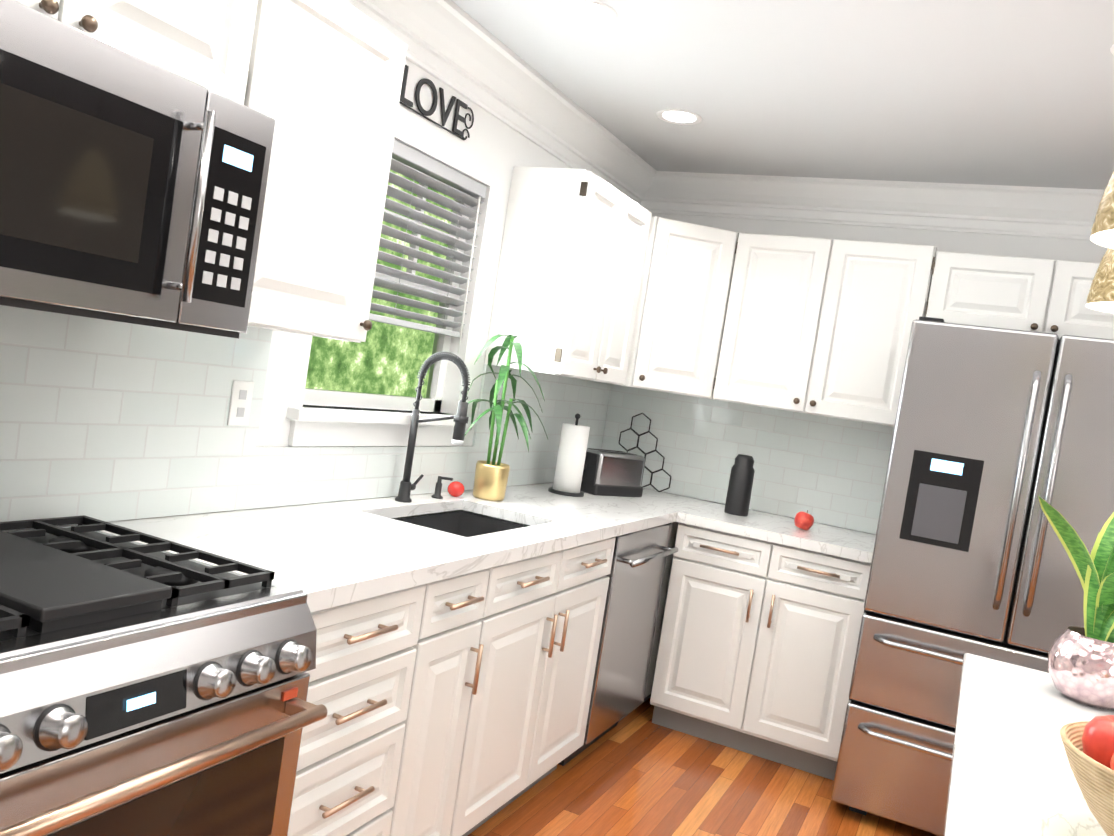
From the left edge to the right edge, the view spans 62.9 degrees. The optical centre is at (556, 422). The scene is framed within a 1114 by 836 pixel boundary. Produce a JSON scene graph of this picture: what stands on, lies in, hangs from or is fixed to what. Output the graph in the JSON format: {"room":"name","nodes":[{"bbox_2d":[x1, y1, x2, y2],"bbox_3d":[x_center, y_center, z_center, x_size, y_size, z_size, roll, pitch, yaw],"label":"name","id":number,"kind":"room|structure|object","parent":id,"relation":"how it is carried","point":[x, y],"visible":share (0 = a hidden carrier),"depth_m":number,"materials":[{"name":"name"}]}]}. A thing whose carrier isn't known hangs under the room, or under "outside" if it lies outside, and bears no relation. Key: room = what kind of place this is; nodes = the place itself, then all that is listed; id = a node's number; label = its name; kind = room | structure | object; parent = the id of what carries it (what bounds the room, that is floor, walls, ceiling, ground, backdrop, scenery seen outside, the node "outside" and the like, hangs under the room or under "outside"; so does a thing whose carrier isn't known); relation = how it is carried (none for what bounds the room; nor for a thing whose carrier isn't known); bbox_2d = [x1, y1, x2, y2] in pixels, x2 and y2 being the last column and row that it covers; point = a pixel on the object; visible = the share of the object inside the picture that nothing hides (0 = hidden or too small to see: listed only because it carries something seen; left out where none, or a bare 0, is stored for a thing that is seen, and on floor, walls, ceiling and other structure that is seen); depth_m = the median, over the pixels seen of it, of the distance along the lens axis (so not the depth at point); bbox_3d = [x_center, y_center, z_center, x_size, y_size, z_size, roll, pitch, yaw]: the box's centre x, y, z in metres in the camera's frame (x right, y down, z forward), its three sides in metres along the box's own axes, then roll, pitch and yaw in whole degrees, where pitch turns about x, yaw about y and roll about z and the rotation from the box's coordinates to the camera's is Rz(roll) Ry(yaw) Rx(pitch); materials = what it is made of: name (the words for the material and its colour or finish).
{"room":"kitchen","nodes":[
{"label":"kitchen","id":0,"kind":"room"},
{"bbox_2d":[3,58,571,531],"bbox_3d":[-0.837,-0.076,2.424,0.120,2.440,4.800,10,3,25],"label":"wall","id":1,"kind":"structure","parent":0,"point":[491,152],"depth_m":3.18,"materials":[{"name":"white paint"}]},
{"bbox_2d":[15,0,270,111],"bbox_3d":[-0.903,-0.801,1.497,0.318,0.340,0.796,10,3,25],"label":"upper cabinet","id":2,"kind":"object","parent":1,"relation":"attached to","point":[219,46],"depth_m":1.66,"materials":[{"name":"white wood"}]},
{"bbox_2d":[0,0,274,338],"bbox_3d":[-0.896,-0.407,1.481,0.467,0.426,0.766,10,3,25],"label":"microwave","id":3,"kind":"object","parent":2,"relation":"attached to","point":[132,189],"visible":1,"depth_m":1.46,"materials":[{"name":"silver metal"}]},
{"bbox_2d":[0,305,613,530],"bbox_3d":[-0.760,-0.006,2.451,0.012,0.478,4.678,10,3,25],"label":"tile backsplash","id":4,"kind":"structure","parent":1,"relation":"attached to","point":[105,420],"depth_m":2.14,"materials":[{"name":"white tile"}]},
{"bbox_2d":[227,380,253,425],"bbox_3d":[-0.805,-0.049,2.320,0.007,0.115,0.070,10,3,25],"label":"outlet","id":5,"kind":"object","parent":4,"relation":"attached to","point":[240,403],"visible":1,"depth_m":2.30,"materials":[{"name":"white plastic"}]},
{"bbox_2d":[248,0,407,342],"bbox_3d":[-0.659,-0.590,2.087,0.318,0.740,0.480,10,3,25],"label":"upper cabinet","id":6,"kind":"object","parent":1,"relation":"attached to","point":[331,87],"depth_m":2.03,"materials":[{"name":"white wood"}]},
{"bbox_2d":[286,405,470,446],"bbox_3d":[-0.565,0.018,2.918,0.115,0.110,0.910,10,3,25],"label":"window sill","id":7,"kind":"structure","parent":1,"relation":"attached to","point":[315,427],"depth_m":2.76,"materials":[{"name":"white wood"}]},
{"bbox_2d":[303,166,469,411],"bbox_3d":[-0.554,-0.458,2.941,0.055,0.830,0.820,10,3,25],"label":"window","id":8,"kind":"structure","parent":1,"relation":"in","point":[379,367],"depth_m":3.02,"materials":[{"name":"white"}]},
{"bbox_2d":[369,139,486,353],"bbox_3d":[-0.486,-0.557,2.911,0.061,0.608,0.810,10,3,25],"label":"window blinds","id":9,"kind":"object","parent":8,"relation":"attached to","point":[430,171],"visible":0.67,"depth_m":3.01,"materials":[{"name":"grey plastic"}]},
{"bbox_2d":[399,65,473,139],"bbox_3d":[-0.386,-1.006,2.869,0.008,0.115,0.474,10,3,25],"label":"love sign","id":10,"kind":"object","parent":1,"relation":"attached to","point":[431,111],"visible":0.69,"depth_m":2.88,"materials":[{"name":"black metal"}]},
{"bbox_2d":[344,0,659,212],"bbox_3d":[-0.561,-1.175,2.320,0.115,0.176,4.800,10,3,25],"label":"crown molding","id":11,"kind":"structure","parent":1,"relation":"attached to","point":[454,46],"depth_m":3.14,"materials":[{"name":"white wood"}]},
{"bbox_2d":[484,166,654,386],"bbox_3d":[0.066,-0.553,3.623,0.318,0.740,0.658,10,3,25],"label":"upper cabinet","id":12,"kind":"object","parent":1,"relation":"attached to","point":[601,280],"depth_m":3.36,"materials":[{"name":"white wood"}]},
{"bbox_2d":[631,216,726,396],"bbox_3d":[0.554,-0.495,3.965,0.302,0.732,0.230,10,3,25],"label":"upper cabinet","id":13,"kind":"object","parent":1,"relation":"attached to","point":[683,270],"depth_m":3.95,"materials":[{"name":"white wood"}]},
{"bbox_2d":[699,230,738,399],"bbox_3d":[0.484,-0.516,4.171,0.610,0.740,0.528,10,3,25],"label":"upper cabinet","id":14,"kind":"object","parent":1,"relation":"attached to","point":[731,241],"depth_m":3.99,"materials":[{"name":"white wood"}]},
{"bbox_2d":[715,232,938,426],"bbox_3d":[1.164,-0.402,3.964,0.808,0.740,0.318,10,3,25],"label":"upper cabinet","id":15,"kind":"object","parent":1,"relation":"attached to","point":[815,326],"depth_m":3.81,"materials":[{"name":"white wood"}]},
{"bbox_2d":[652,171,1104,239],"bbox_3d":[1.554,-0.929,3.906,2.370,0.176,0.115,10,3,25],"label":"crown molding","id":16,"kind":"structure","parent":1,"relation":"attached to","point":[1049,212],"depth_m":3.96,"materials":[{"name":"white wood"}]},
{"bbox_2d":[927,251,1113,339],"bbox_3d":[1.938,-0.469,3.600,0.852,0.300,0.318,10,3,25],"label":"upper cabinet","id":17,"kind":"object","parent":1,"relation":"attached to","point":[1007,292],"depth_m":3.50,"materials":[{"name":"white wood"}]},
{"bbox_2d":[468,698,938,835],"bbox_3d":[3.445,1.743,4.906,6.220,0.100,13.220,10,3,25],"label":"floor","id":18,"kind":"structure","parent":0,"point":[636,772],"depth_m":3.22,"materials":[{"name":"brown wood"}]},
{"bbox_2d":[0,515,326,835],"bbox_3d":[-0.922,0.703,1.461,0.728,0.968,0.772,10,3,25],"label":"range","id":19,"kind":"object","parent":18,"relation":"on","point":[153,687],"visible":1,"depth_m":1.40,"materials":[{"name":"silver metal"}]},
{"bbox_2d":[287,586,434,835],"bbox_3d":[-0.738,0.746,2.060,0.618,0.880,0.458,10,3,25],"label":"base cabinet","id":20,"kind":"object","parent":18,"relation":"on","point":[354,764],"depth_m":1.97,"materials":[{"name":"white wood"}]},
{"bbox_2d":[399,566,498,835],"bbox_3d":[-0.576,0.755,2.403,0.618,0.880,0.301,10,3,25],"label":"base cabinet","id":21,"kind":"object","parent":18,"relation":"on","point":[451,680],"depth_m":2.30,"materials":[{"name":"white wood"}]},
{"bbox_2d":[355,498,615,835],"bbox_3d":[-0.321,0.767,2.944,0.618,0.880,0.895,10,3,25],"label":"base cabinet","id":22,"kind":"object","parent":18,"relation":"on","point":[547,616],"depth_m":2.77,"materials":[{"name":"white wood"}]},
{"bbox_2d":[75,502,514,613],"bbox_3d":[-0.583,0.298,2.197,0.638,0.040,0.818,10,3,25],"label":"countertop","id":23,"kind":"structure","parent":22,"relation":"on","point":[338,556],"depth_m":2.12,"materials":[{"name":"white stone"}]},
{"bbox_2d":[395,352,469,502],"bbox_3d":[-0.375,0.022,2.918,0.219,0.498,0.106,10,3,25],"label":"sink faucet","id":24,"kind":"object","parent":22,"relation":"on","point":[460,420],"visible":1,"depth_m":2.91,"materials":[{"name":"matte black metal"}]},
{"bbox_2d":[431,476,452,498],"bbox_3d":[-0.392,0.222,3.114,0.070,0.079,0.040,10,3,25],"label":"soap dispenser","id":25,"kind":"object","parent":22,"relation":"on","point":[437,493],"visible":1,"depth_m":3.11,"materials":[{"name":"black"}]},
{"bbox_2d":[558,523,677,765],"bbox_3d":[0.041,0.793,3.604,0.656,0.875,0.596,10,3,25],"label":"dishwasher","id":26,"kind":"object","parent":18,"relation":"on","point":[635,575],"visible":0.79,"depth_m":3.43,"materials":[{"name":"grey metal"}]},
{"bbox_2d":[618,526,670,721],"bbox_3d":[0.255,0.795,4.189,0.598,0.880,0.634,10,3,25],"label":"base cabinet","id":27,"kind":"object","parent":18,"relation":"on","point":[661,596],"depth_m":3.86,"materials":[{"name":"white"}]},
{"bbox_2d":[643,522,870,779],"bbox_3d":[0.912,0.910,3.886,0.782,0.880,0.618,10,3,25],"label":"base cabinet","id":28,"kind":"object","parent":18,"relation":"on","point":[753,652],"depth_m":3.61,"materials":[{"name":"white wood"}]},
{"bbox_2d":[431,482,710,541],"bbox_3d":[0.158,0.335,3.768,0.638,0.040,1.498,10,3,25],"label":"countertop","id":29,"kind":"structure","parent":28,"relation":"on","point":[601,518],"depth_m":3.37,"materials":[{"name":"white stone"}]},
{"bbox_2d":[448,481,463,496],"bbox_3d":[-0.356,0.235,3.207,0.058,0.055,0.060,10,3,25],"label":"tomato","id":30,"kind":"object","parent":29,"relation":"on","point":[455,488],"visible":1,"depth_m":3.19,"materials":[{"name":"red food"}]},
{"bbox_2d":[473,460,509,500],"bbox_3d":[-0.239,0.211,3.291,0.124,0.130,0.124,10,3,25],"label":"pot","id":31,"kind":"object","parent":29,"relation":"on","point":[490,481],"visible":0.98,"depth_m":3.24,"materials":[{"name":"gold metal"}]},
{"bbox_2d":[453,334,547,465],"bbox_3d":[-0.164,-0.071,3.266,0.292,0.487,0.342,10,3,25],"label":"bamboo plant","id":32,"kind":"object","parent":31,"relation":"in","point":[496,409],"visible":0.98,"depth_m":3.27,"materials":[{"name":"green plant"}]},
{"bbox_2d":[548,413,589,496],"bbox_3d":[0.062,0.129,3.775,0.150,0.337,0.150,10,3,25],"label":"paper towel holder","id":33,"kind":"object","parent":29,"relation":"on","point":[571,456],"visible":1,"depth_m":3.73,"materials":[{"name":"black"}]},
{"bbox_2d":[580,448,645,496],"bbox_3d":[0.223,0.218,4.011,0.306,0.186,0.180,6,4,-40],"label":"toaster","id":34,"kind":"object","parent":29,"relation":"on","point":[612,473],"visible":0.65,"depth_m":3.92,"materials":[{"name":"silver metal"}]},
{"bbox_2d":[619,413,670,491],"bbox_3d":[0.433,0.141,4.424,0.296,0.367,0.007,10,3,25],"label":"decor","id":35,"kind":"object","parent":29,"relation":"on","point":[641,450],"visible":0.67,"depth_m":4.42,"materials":[{"name":"black metal"}]},
{"bbox_2d":[675,502,875,561],"bbox_3d":[0.977,0.456,3.855,0.782,0.040,0.638,10,3,25],"label":"countertop","id":36,"kind":"structure","parent":28,"relation":"on","point":[839,542],"depth_m":3.67,"materials":[{"name":"white stone"}]},
{"bbox_2d":[724,454,754,515],"bbox_3d":[0.801,0.270,3.966,0.104,0.262,0.104,10,3,25],"label":"water bottle","id":37,"kind":"object","parent":36,"relation":"on","point":[738,497],"visible":1,"depth_m":3.92,"materials":[{"name":"black metal"}]},
{"bbox_2d":[794,510,813,529],"bbox_3d":[1.030,0.406,3.788,0.080,0.082,0.080,10,3,25],"label":"apple","id":38,"kind":"object","parent":36,"relation":"on","point":[804,520],"visible":1,"depth_m":3.76,"materials":[{"name":"red food"}]},
{"bbox_2d":[831,316,1113,835],"bbox_3d":[1.647,0.589,3.304,0.910,1.790,0.840,10,3,25],"label":"refrigerator","id":39,"kind":"object","parent":18,"relation":"on","point":[997,432],"visible":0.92,"depth_m":3.06,"materials":[{"name":"silver metal"}]},
{"bbox_2d":[943,653,1113,835],"bbox_3d":[0.854,1.001,1.402,0.588,0.920,1.173,10,3,25],"label":"kitchen island","id":40,"kind":"object","parent":18,"relation":"on","point":[1011,773],"visible":0.94,"depth_m":1.38,"materials":[{"name":"white stone"}]},
{"bbox_2d":[1047,626,1113,708],"bbox_3d":[1.050,0.480,1.775,0.166,0.132,0.166,10,3,25],"label":"plant pot","id":41,"kind":"object","parent":40,"relation":"on","point":[1080,666],"visible":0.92,"depth_m":1.73,"materials":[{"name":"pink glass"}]},
{"bbox_2d":[1038,496,1113,642],"bbox_3d":[1.085,0.260,1.769,0.300,0.335,0.241,10,3,25],"label":"snake plant","id":42,"kind":"object","parent":41,"relation":"in","point":[1095,571],"visible":0.92,"depth_m":1.78,"materials":[{"name":"green plant"}]},
{"bbox_2d":[1060,715,1113,835],"bbox_3d":[0.757,0.434,1.078,0.294,0.201,0.294,10,3,25],"label":"fruit bowl","id":43,"kind":"object","parent":40,"relation":"on","point":[1089,747],"visible":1,"depth_m":1.10,"materials":[{"name":"beige wicker"}]},
{"bbox_2d":[604,385,893,533],"bbox_3d":[0.870,0.155,4.260,1.410,0.478,0.011,10,3,25],"label":"tile backsplash","id":44,"kind":"structure","parent":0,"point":[833,469],"depth_m":4.21,"materials":[{"name":"white tile"}]},
{"bbox_2d":[451,0,1113,189],"bbox_3d":[3.828,-0.765,4.785,6.220,0.100,13.220,10,3,25],"label":"ceiling","id":45,"kind":"structure","parent":0,"point":[1005,92],"depth_m":2.89,"materials":[{"name":"white paint"}]},
{"bbox_2d":[557,0,616,24],"bbox_3d":[0.085,-1.178,2.612,0.175,0.004,0.175,10,3,19],"label":"recessed light","id":46,"kind":"object","parent":45,"relation":"in","point":[586,13],"depth_m":2.61,"materials":[{"name":"white"}]},
{"bbox_2d":[656,109,701,124],"bbox_3d":[0.464,-1.161,3.461,0.175,0.004,0.175,9,3,16],"label":"recessed light","id":47,"kind":"object","parent":45,"relation":"in","point":[676,117],"depth_m":3.46,"materials":[{"name":"white plastic"}]},
{"bbox_2d":[1086,248,1113,312],"bbox_3d":[1.190,-0.590,1.756,0.180,0.750,0.180,10,3,25],"label":"pendant light","id":48,"kind":"object","parent":45,"relation":"hanging from","point":[1100,296],"visible":0.96,"depth_m":1.77,"materials":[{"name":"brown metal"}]},
{"bbox_2d":[1090,170,1113,248],"bbox_3d":[0.872,-0.612,1.199,0.180,0.750,0.180,10,3,25],"label":"pendant light","id":49,"kind":"object","parent":45,"relation":"hanging from","point":[1102,232],"visible":1,"depth_m":1.23,"materials":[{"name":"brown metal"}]},
{"bbox_2d":[1110,44,1113,54],"bbox_3d":[1.501,-0.947,2.303,0.175,0.004,0.175,10,3,19],"label":"recessed light","id":50,"kind":"object","parent":45,"relation":"in","point":[1112,48],"depth_m":2.34,"materials":[{"name":"white"}]},
{"bbox_2d":[602,213,1107,533],"bbox_3d":[1.366,0.168,4.337,2.500,2.440,0.550,10,3,25],"label":"wall","id":51,"kind":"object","parent":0,"point":[1029,247],"visible":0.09,"depth_m":3.94,"materials":[{"name":"white paint"}]}
]}

